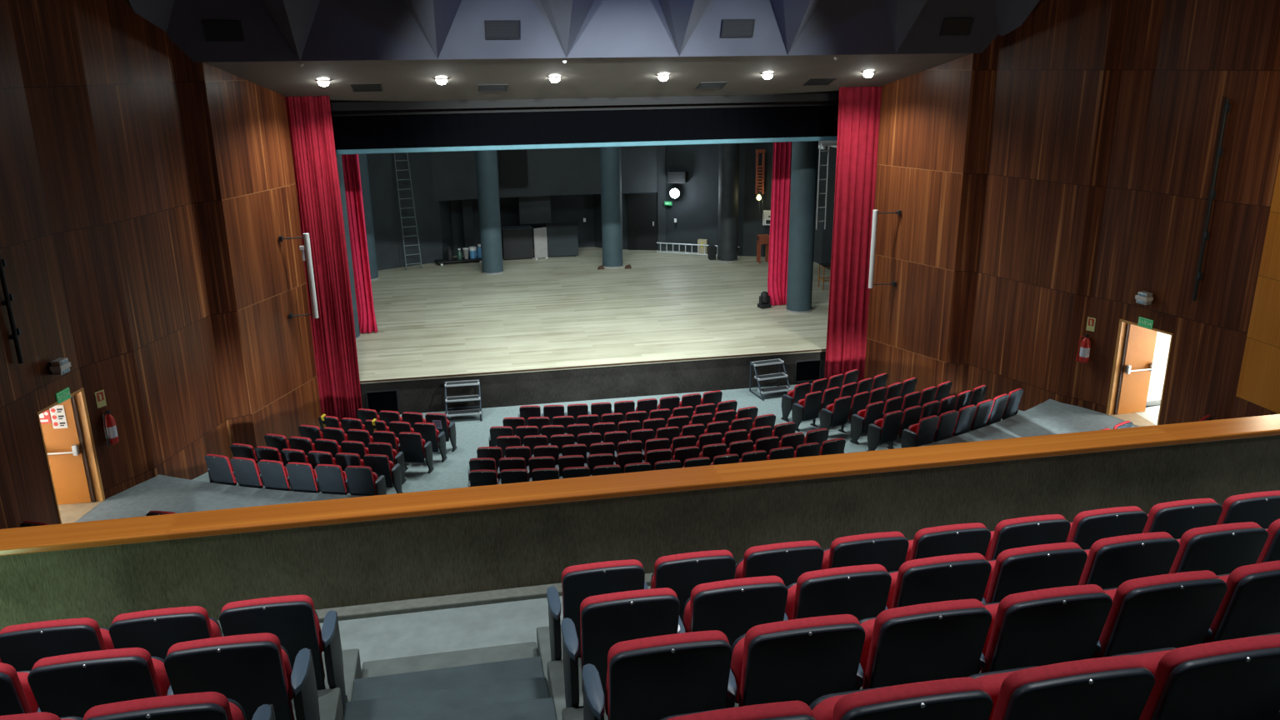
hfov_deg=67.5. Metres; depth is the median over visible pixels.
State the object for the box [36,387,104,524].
door
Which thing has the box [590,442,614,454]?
cushion
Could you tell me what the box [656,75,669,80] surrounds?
recessed light
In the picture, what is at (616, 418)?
seat
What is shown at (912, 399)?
seat
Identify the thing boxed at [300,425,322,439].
cushion
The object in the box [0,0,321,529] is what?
wall
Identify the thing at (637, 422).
cushion
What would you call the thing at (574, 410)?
seat
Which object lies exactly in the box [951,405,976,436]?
seat
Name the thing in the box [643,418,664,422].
cushion
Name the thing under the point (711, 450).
cushion
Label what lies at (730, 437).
cushion
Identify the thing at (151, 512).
cushion
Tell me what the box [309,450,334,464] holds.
cushion
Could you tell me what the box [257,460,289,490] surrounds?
seat
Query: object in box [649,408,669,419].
cushion
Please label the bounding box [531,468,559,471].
cushion
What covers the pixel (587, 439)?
seat
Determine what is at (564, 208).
wall
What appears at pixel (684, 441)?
seat
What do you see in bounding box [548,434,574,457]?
seat
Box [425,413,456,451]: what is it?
seat
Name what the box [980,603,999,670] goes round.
seat cushion
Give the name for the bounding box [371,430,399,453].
seat
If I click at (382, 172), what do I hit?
wall
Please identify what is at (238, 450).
seat
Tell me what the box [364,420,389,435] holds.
seat
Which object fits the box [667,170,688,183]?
wall speaker
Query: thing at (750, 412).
seat
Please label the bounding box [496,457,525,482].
seat
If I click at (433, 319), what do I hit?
floor
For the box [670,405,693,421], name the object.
seat
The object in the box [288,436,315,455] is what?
seat
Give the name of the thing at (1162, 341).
wall
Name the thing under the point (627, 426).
seat
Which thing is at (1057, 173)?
wall
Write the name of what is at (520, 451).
cushion
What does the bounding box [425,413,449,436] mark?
cushion
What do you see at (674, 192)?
lamp
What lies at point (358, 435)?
cushion
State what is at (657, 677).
seat
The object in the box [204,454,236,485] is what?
seat
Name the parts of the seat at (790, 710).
backrest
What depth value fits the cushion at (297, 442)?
18.28 m
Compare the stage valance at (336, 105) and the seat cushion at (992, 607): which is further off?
the stage valance at (336, 105)
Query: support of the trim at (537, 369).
attached to the wall at (640, 380)
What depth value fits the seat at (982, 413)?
19.11 m
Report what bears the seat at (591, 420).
on the floor at (472, 433)
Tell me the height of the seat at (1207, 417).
0.941 m
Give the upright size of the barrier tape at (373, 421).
0.614 m
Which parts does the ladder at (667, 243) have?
rail, rail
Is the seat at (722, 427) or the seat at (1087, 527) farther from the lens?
the seat at (722, 427)
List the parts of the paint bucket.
lid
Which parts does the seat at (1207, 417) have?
backrest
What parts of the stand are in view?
leg, leg, leg, leg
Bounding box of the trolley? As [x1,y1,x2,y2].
[435,255,481,265]
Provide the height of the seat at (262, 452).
0.941 m
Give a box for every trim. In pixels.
[0,414,1279,555]
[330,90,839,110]
[330,100,838,115]
[360,349,825,382]
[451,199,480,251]
[461,199,474,256]
[518,195,551,224]
[657,145,665,250]
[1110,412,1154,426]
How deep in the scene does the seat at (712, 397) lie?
21.71 m
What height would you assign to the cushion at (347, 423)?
0.625 m
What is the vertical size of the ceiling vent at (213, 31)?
0.340 m
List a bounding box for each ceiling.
[126,0,1039,62]
[205,53,971,101]
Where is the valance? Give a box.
[331,105,838,154]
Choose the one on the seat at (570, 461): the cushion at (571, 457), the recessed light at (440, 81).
the cushion at (571, 457)
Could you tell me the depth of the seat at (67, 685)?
3.98 m
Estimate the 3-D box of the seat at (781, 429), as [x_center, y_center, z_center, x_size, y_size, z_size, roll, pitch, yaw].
[2.765,1.630,18.894,0.597,0.941,0.475,-7,19,-20]
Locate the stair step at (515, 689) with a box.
[342,656,556,719]
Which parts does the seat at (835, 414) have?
panel, armrest, backrest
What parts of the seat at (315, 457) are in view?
backrest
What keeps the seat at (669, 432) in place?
on the floor at (472, 433)
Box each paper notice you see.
[39,410,51,424]
[49,405,68,429]
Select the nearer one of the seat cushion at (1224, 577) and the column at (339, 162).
the seat cushion at (1224, 577)
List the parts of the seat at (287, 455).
backrest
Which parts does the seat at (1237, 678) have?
backrest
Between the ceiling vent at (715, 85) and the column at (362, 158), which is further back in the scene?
the column at (362, 158)
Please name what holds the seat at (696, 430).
on the floor at (472, 433)
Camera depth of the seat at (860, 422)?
19.86 m
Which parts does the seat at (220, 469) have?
panel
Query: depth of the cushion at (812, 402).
21.22 m
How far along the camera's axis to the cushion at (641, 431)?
18.69 m
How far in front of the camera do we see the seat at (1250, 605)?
3.97 m
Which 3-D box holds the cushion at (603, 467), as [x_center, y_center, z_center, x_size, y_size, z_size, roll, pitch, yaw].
[-0.561,2.054,16.341,0.454,0.625,0.212,-3,17,-7]
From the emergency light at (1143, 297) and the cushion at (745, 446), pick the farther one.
the emergency light at (1143, 297)
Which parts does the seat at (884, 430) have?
panel, armrest, backrest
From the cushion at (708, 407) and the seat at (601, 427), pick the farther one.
the cushion at (708, 407)
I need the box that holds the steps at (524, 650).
[360,641,538,678]
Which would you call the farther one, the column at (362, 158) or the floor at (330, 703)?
the column at (362, 158)
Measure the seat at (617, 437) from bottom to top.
0.941 m
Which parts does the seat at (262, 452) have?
backrest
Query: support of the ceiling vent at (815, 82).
in the ceiling at (582, 77)
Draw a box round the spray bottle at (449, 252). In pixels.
[446,246,453,259]
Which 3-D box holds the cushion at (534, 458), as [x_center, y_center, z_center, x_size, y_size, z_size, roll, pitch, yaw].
[-1.734,1.979,17.020,0.454,0.625,0.212,-2,17,-3]
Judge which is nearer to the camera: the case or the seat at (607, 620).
the seat at (607, 620)
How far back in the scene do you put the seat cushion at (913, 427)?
18.49 m
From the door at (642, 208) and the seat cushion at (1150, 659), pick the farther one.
the door at (642, 208)
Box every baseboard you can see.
[217,563,736,633]
[1145,400,1160,405]
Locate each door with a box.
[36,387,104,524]
[626,194,656,250]
[1105,319,1173,424]
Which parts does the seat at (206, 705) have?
backrest, armrest, panel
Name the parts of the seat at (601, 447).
backrest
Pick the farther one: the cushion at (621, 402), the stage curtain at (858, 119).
the stage curtain at (858, 119)
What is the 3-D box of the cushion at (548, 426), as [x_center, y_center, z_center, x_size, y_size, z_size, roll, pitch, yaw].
[-1.765,1.595,19.501,0.454,0.625,0.212,-2,17,-4]
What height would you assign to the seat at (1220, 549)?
0.941 m
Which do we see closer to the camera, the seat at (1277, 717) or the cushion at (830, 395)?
the seat at (1277, 717)
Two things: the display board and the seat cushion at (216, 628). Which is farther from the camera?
the display board
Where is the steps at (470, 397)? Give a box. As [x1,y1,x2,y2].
[444,379,482,420]
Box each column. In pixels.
[335,155,360,339]
[358,154,379,280]
[475,150,504,274]
[600,146,623,268]
[717,143,739,262]
[785,140,818,313]
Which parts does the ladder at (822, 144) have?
rail, rail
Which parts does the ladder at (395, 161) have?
rail, rail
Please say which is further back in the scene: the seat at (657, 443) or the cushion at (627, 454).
the seat at (657, 443)
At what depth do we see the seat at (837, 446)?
17.17 m
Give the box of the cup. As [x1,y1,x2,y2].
[462,247,468,259]
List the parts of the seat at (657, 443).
backrest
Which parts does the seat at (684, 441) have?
backrest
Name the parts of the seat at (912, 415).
panel, backrest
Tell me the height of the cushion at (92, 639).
0.625 m
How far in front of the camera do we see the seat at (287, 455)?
17.38 m
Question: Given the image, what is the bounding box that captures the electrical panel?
[762,210,770,224]
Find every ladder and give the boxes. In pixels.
[393,152,422,269]
[656,242,739,257]
[815,140,836,229]
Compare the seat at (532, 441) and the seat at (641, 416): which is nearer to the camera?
the seat at (532, 441)
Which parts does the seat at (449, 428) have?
backrest, armrest, panel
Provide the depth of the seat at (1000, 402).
19.41 m
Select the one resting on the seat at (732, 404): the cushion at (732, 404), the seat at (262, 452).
the cushion at (732, 404)
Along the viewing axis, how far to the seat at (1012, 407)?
19.73 m
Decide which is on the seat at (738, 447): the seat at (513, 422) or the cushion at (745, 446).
the cushion at (745, 446)
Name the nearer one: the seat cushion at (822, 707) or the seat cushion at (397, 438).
the seat cushion at (822, 707)
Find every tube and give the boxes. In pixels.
[279,233,318,319]
[868,210,901,288]
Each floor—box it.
[58,500,102,523]
[75,399,1138,522]
[192,382,1024,494]
[222,585,650,669]
[290,625,980,719]
[355,246,829,384]
[1112,405,1159,425]
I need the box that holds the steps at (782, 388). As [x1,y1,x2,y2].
[749,358,791,400]
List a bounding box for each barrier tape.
[320,414,326,427]
[371,418,376,430]
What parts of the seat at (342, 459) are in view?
backrest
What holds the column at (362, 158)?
on the floor at (433, 319)
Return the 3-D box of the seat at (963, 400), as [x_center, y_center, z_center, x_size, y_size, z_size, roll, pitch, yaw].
[6.644,1.077,20.182,0.522,0.941,0.446,-13,21,-35]
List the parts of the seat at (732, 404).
backrest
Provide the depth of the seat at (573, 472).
16.11 m
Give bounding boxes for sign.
[55,387,70,404]
[94,390,106,408]
[664,201,671,205]
[1085,316,1095,331]
[1137,316,1153,329]
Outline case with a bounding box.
[707,245,715,259]
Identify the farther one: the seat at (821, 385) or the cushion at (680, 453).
the seat at (821, 385)
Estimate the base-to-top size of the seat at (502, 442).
0.941 m
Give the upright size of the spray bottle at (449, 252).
0.500 m
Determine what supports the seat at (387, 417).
on the floor at (472, 433)
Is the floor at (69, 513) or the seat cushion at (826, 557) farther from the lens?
the floor at (69, 513)
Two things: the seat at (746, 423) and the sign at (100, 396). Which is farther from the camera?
the seat at (746, 423)
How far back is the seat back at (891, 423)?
18.90 m
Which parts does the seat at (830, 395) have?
panel, backrest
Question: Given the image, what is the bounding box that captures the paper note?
[432,420,442,429]
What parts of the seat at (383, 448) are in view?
backrest, armrest, panel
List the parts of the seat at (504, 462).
backrest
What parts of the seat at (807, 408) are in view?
panel, armrest, backrest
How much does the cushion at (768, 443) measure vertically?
0.625 m
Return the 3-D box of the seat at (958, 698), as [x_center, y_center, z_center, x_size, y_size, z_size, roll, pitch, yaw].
[0.717,1.329,2.996,0.522,0.941,0.446,-4,18,-10]
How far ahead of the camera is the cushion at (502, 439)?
18.45 m
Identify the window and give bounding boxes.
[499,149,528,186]
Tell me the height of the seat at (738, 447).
0.941 m
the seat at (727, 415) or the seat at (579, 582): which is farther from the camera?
the seat at (727, 415)
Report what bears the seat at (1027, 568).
on the floor at (330, 703)
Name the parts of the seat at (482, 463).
backrest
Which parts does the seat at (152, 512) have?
backrest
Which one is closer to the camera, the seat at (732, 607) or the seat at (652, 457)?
the seat at (732, 607)
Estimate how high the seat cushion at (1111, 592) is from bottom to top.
0.316 m
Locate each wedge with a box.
[597,265,604,269]
[624,264,631,269]
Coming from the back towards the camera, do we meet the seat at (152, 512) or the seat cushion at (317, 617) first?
the seat at (152, 512)
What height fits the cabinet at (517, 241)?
1.200 m
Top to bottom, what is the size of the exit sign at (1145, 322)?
0.180 m
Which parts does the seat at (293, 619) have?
backrest, armrest, panel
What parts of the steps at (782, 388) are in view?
frame, frame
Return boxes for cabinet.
[500,225,533,260]
[545,222,578,257]
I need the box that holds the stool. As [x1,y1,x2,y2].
[818,263,830,289]
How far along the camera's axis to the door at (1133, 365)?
19.35 m
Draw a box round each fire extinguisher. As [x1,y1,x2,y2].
[101,410,119,446]
[1075,334,1090,363]
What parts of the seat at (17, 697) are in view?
backrest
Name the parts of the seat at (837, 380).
backrest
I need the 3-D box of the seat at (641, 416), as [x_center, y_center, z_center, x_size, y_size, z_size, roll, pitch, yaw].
[-0.135,1.503,20.685,0.517,0.941,0.446,-4,18,-11]
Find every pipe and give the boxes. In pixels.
[0,252,24,364]
[1192,99,1230,300]
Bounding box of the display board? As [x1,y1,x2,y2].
[532,226,547,259]
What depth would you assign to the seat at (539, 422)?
20.15 m
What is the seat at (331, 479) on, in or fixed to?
on the floor at (472, 433)
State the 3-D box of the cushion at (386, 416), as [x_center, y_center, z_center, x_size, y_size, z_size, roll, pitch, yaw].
[-5.404,1.377,20.875,0.454,0.625,0.212,3,18,12]
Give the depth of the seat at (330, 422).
20.10 m
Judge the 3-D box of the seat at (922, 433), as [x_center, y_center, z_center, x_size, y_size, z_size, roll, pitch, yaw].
[5.395,1.494,18.501,0.525,0.941,0.466,-10,20,-28]
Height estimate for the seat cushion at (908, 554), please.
0.316 m
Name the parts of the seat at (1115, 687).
backrest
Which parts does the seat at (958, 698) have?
backrest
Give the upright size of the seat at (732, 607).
0.941 m
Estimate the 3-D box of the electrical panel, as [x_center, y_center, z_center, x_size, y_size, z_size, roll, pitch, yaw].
[4.832,-5.306,35.767,0.480,0.540,0.180,3,18,11]
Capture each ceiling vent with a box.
[201,21,244,41]
[350,84,383,91]
[478,84,507,91]
[484,20,519,39]
[695,81,727,89]
[720,19,754,37]
[803,78,836,85]
[940,18,974,35]
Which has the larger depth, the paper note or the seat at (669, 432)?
the paper note
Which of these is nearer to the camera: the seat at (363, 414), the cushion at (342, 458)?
the cushion at (342, 458)
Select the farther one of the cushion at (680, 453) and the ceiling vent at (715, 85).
the ceiling vent at (715, 85)
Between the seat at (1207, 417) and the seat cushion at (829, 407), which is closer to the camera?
the seat at (1207, 417)
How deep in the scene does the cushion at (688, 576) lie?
5.34 m
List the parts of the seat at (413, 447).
panel, backrest, armrest, panel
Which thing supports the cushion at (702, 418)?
on the seat at (702, 418)
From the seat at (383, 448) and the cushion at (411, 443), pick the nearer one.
the seat at (383, 448)
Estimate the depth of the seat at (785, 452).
16.81 m
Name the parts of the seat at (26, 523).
backrest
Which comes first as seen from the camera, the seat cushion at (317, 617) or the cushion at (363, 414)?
the seat cushion at (317, 617)
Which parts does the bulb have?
bulb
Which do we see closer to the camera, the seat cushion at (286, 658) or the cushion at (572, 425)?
the seat cushion at (286, 658)
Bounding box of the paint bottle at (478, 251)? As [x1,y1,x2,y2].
[476,244,481,258]
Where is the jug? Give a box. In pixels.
[456,248,462,259]
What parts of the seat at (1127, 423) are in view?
backrest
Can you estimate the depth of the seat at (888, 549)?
5.53 m
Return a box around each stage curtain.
[285,95,362,422]
[341,154,378,333]
[767,141,792,305]
[824,86,881,382]
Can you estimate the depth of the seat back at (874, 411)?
19.77 m
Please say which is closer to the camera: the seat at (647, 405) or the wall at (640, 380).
the seat at (647, 405)
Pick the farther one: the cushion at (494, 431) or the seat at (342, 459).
the cushion at (494, 431)
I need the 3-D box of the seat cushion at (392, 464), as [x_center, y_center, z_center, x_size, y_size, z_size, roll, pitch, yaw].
[-4.673,1.978,17.498,0.400,0.316,0.111,2,17,7]
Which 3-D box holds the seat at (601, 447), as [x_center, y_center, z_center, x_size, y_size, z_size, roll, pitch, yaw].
[-0.745,1.941,18.038,0.518,0.941,0.446,-3,17,-7]
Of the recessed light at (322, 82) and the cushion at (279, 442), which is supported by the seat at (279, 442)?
the cushion at (279, 442)
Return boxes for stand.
[756,195,769,263]
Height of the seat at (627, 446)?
0.941 m
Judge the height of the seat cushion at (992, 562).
0.316 m
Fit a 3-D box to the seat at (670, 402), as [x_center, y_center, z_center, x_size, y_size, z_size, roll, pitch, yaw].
[0.593,1.226,21.654,0.516,0.941,0.446,-6,18,-16]
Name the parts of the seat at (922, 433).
panel, armrest, backrest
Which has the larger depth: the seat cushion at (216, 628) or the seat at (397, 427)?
the seat at (397, 427)
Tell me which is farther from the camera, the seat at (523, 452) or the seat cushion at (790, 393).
the seat cushion at (790, 393)
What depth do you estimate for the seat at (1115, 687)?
2.79 m
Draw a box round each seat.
[0,617,114,671]
[0,662,39,715]
[0,711,83,719]
[20,520,49,527]
[27,647,170,718]
[82,691,275,719]
[109,605,222,659]
[145,510,175,515]
[164,632,319,719]
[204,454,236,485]
[219,595,347,711]
[230,443,258,464]
[230,456,263,488]
[255,445,283,488]
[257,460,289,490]
[264,433,290,453]
[280,448,309,490]
[285,462,318,493]
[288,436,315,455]
[298,425,324,443]
[306,450,336,493]
[314,438,342,457]
[315,464,347,494]
[318,415,342,431]
[321,427,348,445]
[335,452,364,492]
[340,417,365,434]
[340,440,369,459]
[345,465,386,495]
[346,429,373,447]
[356,408,379,424]
[363,454,403,493]
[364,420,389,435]
[367,442,406,484]
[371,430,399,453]
[378,410,402,426]
[388,421,414,437]
[398,431,434,473]
[401,411,425,428]
[413,422,446,462]
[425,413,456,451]
[467,470,498,486]
[468,457,497,481]
[476,446,502,478]
[488,426,513,446]
[495,435,520,457]
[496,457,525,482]
[498,469,528,484]
[502,417,524,435]
[504,445,530,469]
[515,425,538,445]
[518,405,540,425]
[522,435,547,457]
[526,456,554,481]
[527,416,549,434]
[529,468,559,481]
[531,445,558,465]
[540,425,564,444]
[541,405,564,424]
[546,559,644,660]
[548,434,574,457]
[552,415,574,433]
[555,455,584,477]
[559,444,586,463]
[559,466,589,479]
[560,587,679,708]
[564,403,588,424]
[564,424,589,443]
[574,414,599,432]
[574,432,600,454]
[581,630,732,719]
[584,453,614,475]
[586,442,614,466]
[588,402,611,422]
[590,422,614,442]
[590,465,620,475]
[598,412,623,431]
[600,430,627,453]
[611,400,634,421]
[613,451,642,473]
[614,440,642,464]
[615,420,640,440]
[624,462,651,473]
[625,410,647,429]
[627,429,654,450]
[634,398,657,419]
[641,418,664,439]
[642,438,669,461]
[642,449,671,470]
[644,550,735,621]
[648,408,670,426]
[653,426,679,448]
[654,460,681,469]
[657,395,679,414]
[660,700,815,719]
[665,415,689,434]
[669,435,696,459]
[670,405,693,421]
[670,446,699,468]
[678,575,788,646]
[679,393,701,411]
[679,424,704,441]
[682,456,710,467]
[689,412,713,429]
[693,403,715,417]
[695,432,722,453]
[699,443,727,463]
[700,390,722,407]
[704,420,729,437]
[710,453,739,464]
[712,410,735,425]
[714,400,737,417]
[721,429,748,448]
[725,614,864,708]
[726,440,754,459]
[728,417,753,434]
[734,540,824,586]
[735,406,758,421]
[739,450,767,462]
[747,425,772,444]
[752,414,775,429]
[752,435,779,454]
[766,446,794,459]
[771,421,796,440]
[778,432,804,450]
[780,382,811,421]
[783,564,891,620]
[791,390,823,431]
[793,442,820,457]
[803,428,829,446]
[809,676,993,719]
[810,378,828,392]
[810,386,840,426]
[819,373,844,412]
[819,438,845,455]
[820,395,852,437]
[820,531,909,572]
[838,391,870,433]
[839,382,858,397]
[841,369,859,386]
[850,400,884,444]
[853,599,991,690]
[855,377,873,394]
[867,386,887,404]
[867,410,903,450]
[870,373,888,390]
[881,396,904,418]
[884,382,903,404]
[885,553,991,609]
[886,405,922,449]
[900,377,917,398]
[900,391,920,411]
[900,415,939,448]
[905,522,990,561]
[917,385,937,406]
[918,400,940,423]
[933,410,958,442]
[934,380,952,401]
[937,395,957,416]
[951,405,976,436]
[954,390,973,411]
[969,385,987,405]
[969,655,1154,719]
[970,399,993,430]
[975,584,1112,674]
[981,542,1087,604]
[985,514,1070,560]
[986,393,1009,425]
[1001,388,1023,419]
[1065,505,1147,549]
[1077,531,1179,589]
[1091,570,1227,658]
[1110,634,1279,719]
[1113,420,1132,429]
[1142,498,1222,539]
[1168,521,1268,574]
[1198,415,1212,421]
[1202,560,1279,643]
[1216,490,1279,529]
[1246,632,1279,719]
[1255,519,1279,563]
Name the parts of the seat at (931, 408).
backrest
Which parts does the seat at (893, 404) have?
backrest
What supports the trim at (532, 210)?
attached to the wall at (551, 172)
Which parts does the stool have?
leg, leg, rail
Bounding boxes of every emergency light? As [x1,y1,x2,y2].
[48,357,70,374]
[1135,290,1153,304]
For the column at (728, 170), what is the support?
on the floor at (433, 319)
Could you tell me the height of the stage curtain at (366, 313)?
7.252 m
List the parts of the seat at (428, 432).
backrest, armrest, panel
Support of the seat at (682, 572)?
on the floor at (330, 703)
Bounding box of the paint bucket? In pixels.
[469,246,476,258]
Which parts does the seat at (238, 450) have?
backrest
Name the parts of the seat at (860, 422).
panel, armrest, backrest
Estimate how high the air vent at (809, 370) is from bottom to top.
0.600 m
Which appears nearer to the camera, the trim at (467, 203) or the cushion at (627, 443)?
the cushion at (627, 443)
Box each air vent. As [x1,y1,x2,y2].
[365,389,399,414]
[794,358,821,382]
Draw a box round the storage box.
[697,239,707,254]
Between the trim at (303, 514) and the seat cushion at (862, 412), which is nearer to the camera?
the trim at (303, 514)
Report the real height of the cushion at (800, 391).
0.625 m
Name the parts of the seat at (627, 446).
backrest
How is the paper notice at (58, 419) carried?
attached to the door at (70, 452)
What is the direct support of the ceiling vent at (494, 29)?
in the ceiling at (273, 30)
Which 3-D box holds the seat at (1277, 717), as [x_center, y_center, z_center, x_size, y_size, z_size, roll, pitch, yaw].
[2.281,1.219,3.285,0.606,0.941,0.476,-4,18,-10]
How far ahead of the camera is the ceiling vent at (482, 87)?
20.70 m
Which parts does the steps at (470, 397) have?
frame, frame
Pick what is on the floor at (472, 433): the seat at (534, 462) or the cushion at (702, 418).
the seat at (534, 462)
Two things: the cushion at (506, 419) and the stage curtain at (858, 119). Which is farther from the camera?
the stage curtain at (858, 119)
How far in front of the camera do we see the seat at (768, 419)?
19.40 m
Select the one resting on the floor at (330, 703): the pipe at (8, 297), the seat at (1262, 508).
the seat at (1262, 508)
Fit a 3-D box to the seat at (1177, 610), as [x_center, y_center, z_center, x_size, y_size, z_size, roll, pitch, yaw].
[2.092,1.275,4.153,0.522,0.941,0.446,-4,18,-10]
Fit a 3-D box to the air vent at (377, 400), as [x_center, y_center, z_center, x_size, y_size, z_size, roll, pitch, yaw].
[-6.177,1.005,22.999,0.760,0.600,0.022,-4,18,-10]
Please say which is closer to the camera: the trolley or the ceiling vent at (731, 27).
the ceiling vent at (731, 27)
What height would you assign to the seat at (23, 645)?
0.941 m
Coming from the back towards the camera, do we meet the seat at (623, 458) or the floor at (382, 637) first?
the seat at (623, 458)
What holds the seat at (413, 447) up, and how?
on the floor at (472, 433)
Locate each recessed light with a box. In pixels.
[315,80,330,86]
[434,77,449,84]
[547,75,561,82]
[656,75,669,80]
[760,73,774,79]
[861,71,874,77]
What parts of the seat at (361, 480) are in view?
panel, backrest, armrest, panel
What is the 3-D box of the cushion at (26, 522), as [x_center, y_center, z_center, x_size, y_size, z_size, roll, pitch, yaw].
[-8.484,2.554,13.637,0.454,0.625,0.212,4,18,14]
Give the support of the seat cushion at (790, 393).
on the seat at (800, 391)
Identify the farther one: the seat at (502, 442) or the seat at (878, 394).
the seat at (878, 394)
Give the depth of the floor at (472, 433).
21.56 m
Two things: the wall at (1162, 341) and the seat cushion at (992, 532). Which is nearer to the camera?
the seat cushion at (992, 532)
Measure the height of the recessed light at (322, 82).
0.130 m
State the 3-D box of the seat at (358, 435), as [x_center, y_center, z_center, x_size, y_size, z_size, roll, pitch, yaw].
[-5.588,1.780,19.277,0.528,0.941,0.446,3,18,11]
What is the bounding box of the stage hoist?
[755,149,765,194]
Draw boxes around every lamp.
[670,188,679,198]
[757,291,771,309]
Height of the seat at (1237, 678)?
0.941 m
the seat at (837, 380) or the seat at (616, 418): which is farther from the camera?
the seat at (837, 380)
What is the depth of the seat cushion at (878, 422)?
19.10 m
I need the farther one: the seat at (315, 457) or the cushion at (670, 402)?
the cushion at (670, 402)
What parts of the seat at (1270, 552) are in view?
backrest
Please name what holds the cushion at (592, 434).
on the seat at (587, 439)
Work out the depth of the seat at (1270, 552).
5.02 m
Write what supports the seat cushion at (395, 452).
on the seat at (383, 448)
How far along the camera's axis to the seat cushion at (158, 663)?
4.35 m
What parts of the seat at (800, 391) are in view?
panel, armrest, backrest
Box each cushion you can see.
[0,617,106,649]
[16,672,39,712]
[23,520,49,524]
[31,647,162,696]
[100,628,114,649]
[111,605,213,637]
[149,510,175,514]
[151,658,170,695]
[209,619,221,637]
[220,595,324,680]
[228,701,244,719]
[256,445,281,461]
[265,433,289,449]
[281,649,293,699]
[282,448,307,463]
[284,466,289,483]
[290,436,314,450]
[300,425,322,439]
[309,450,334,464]
[312,469,317,485]
[315,438,339,452]
[315,613,323,652]
[320,415,340,428]
[324,427,346,440]
[336,452,361,465]
[341,440,366,454]
[342,417,363,429]
[342,470,347,487]
[348,429,370,442]
[358,408,378,419]
[365,420,387,430]
[369,442,395,465]
[372,472,377,487]
[380,410,400,421]
[389,460,394,475]
[390,421,411,432]
[392,449,397,464]
[395,437,399,451]
[400,431,424,459]
[403,411,424,422]
[414,422,439,448]
[421,438,425,449]
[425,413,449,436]
[470,457,495,466]
[477,446,502,457]
[490,426,513,435]
[496,435,520,444]
[499,457,525,469]
[500,469,528,479]
[503,417,524,422]
[505,445,530,457]
[515,425,538,428]
[524,435,547,438]
[527,416,549,419]
[528,456,554,460]
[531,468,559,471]
[533,445,558,449]
[541,425,564,427]
[550,434,574,437]
[552,415,574,419]
[558,455,584,459]
[561,444,586,448]
[561,559,643,619]
[562,466,589,471]
[567,403,587,406]
[567,424,589,426]
[577,414,598,417]
[577,432,600,436]
[587,453,613,459]
[590,402,610,405]
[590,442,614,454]
[592,422,614,431]
[593,465,619,470]
[601,412,622,416]
[604,430,627,442]
[605,672,608,716]
[614,400,634,404]
[616,451,641,458]
[617,440,641,446]
[618,420,639,424]
[625,410,646,414]
[630,429,653,433]
[636,398,656,411]
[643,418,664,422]
[645,449,670,462]
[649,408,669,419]
[650,575,654,589]
[654,550,734,588]
[656,426,679,434]
[659,395,679,409]
[667,415,688,426]
[672,405,692,416]
[674,446,698,459]
[680,393,699,406]
[681,424,703,436]
[683,600,689,632]
[690,412,711,424]
[695,403,714,414]
[698,432,721,448]
[701,443,725,457]
[702,390,720,404]
[706,420,728,433]
[714,410,734,421]
[716,400,736,411]
[724,429,746,443]
[728,440,752,454]
[730,417,750,430]
[730,636,744,703]
[735,560,743,579]
[749,425,771,439]
[755,435,778,450]
[785,584,796,619]
[787,390,794,397]
[792,382,809,403]
[797,398,804,406]
[803,390,820,411]
[811,694,846,719]
[819,386,839,414]
[820,549,829,569]
[825,404,833,411]
[826,373,842,389]
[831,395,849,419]
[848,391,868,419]
[857,409,865,418]
[860,618,875,686]
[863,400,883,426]
[874,418,883,427]
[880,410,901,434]
[885,571,898,609]
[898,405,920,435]
[905,540,913,561]
[908,423,918,433]
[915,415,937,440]
[975,670,1015,719]
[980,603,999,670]
[983,560,995,600]
[985,530,994,560]
[1077,550,1089,584]
[1099,589,1116,638]
[1131,649,1173,674]
[1218,575,1229,582]
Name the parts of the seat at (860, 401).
panel, backrest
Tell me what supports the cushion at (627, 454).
on the seat at (623, 458)
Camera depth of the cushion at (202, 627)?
4.85 m
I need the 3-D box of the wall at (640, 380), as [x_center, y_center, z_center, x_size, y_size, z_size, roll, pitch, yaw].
[-0.950,0.650,24.032,15.000,1.060,0.140,-4,18,-10]
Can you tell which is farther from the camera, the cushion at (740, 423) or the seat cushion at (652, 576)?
the cushion at (740, 423)
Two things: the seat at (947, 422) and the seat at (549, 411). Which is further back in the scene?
the seat at (549, 411)
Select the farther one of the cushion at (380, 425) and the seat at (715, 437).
the cushion at (380, 425)
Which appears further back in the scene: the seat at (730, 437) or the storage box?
the storage box
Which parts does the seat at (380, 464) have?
backrest, armrest, panel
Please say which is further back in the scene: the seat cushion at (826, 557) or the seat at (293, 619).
the seat cushion at (826, 557)
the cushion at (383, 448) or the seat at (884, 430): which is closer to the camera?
the cushion at (383, 448)
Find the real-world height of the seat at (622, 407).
0.941 m
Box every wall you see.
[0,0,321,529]
[0,435,1279,630]
[360,351,825,414]
[366,151,443,270]
[430,145,657,201]
[439,194,602,259]
[621,142,836,269]
[864,0,1279,424]
[1146,331,1170,400]
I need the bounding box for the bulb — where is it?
[756,188,761,200]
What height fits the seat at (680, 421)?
0.941 m

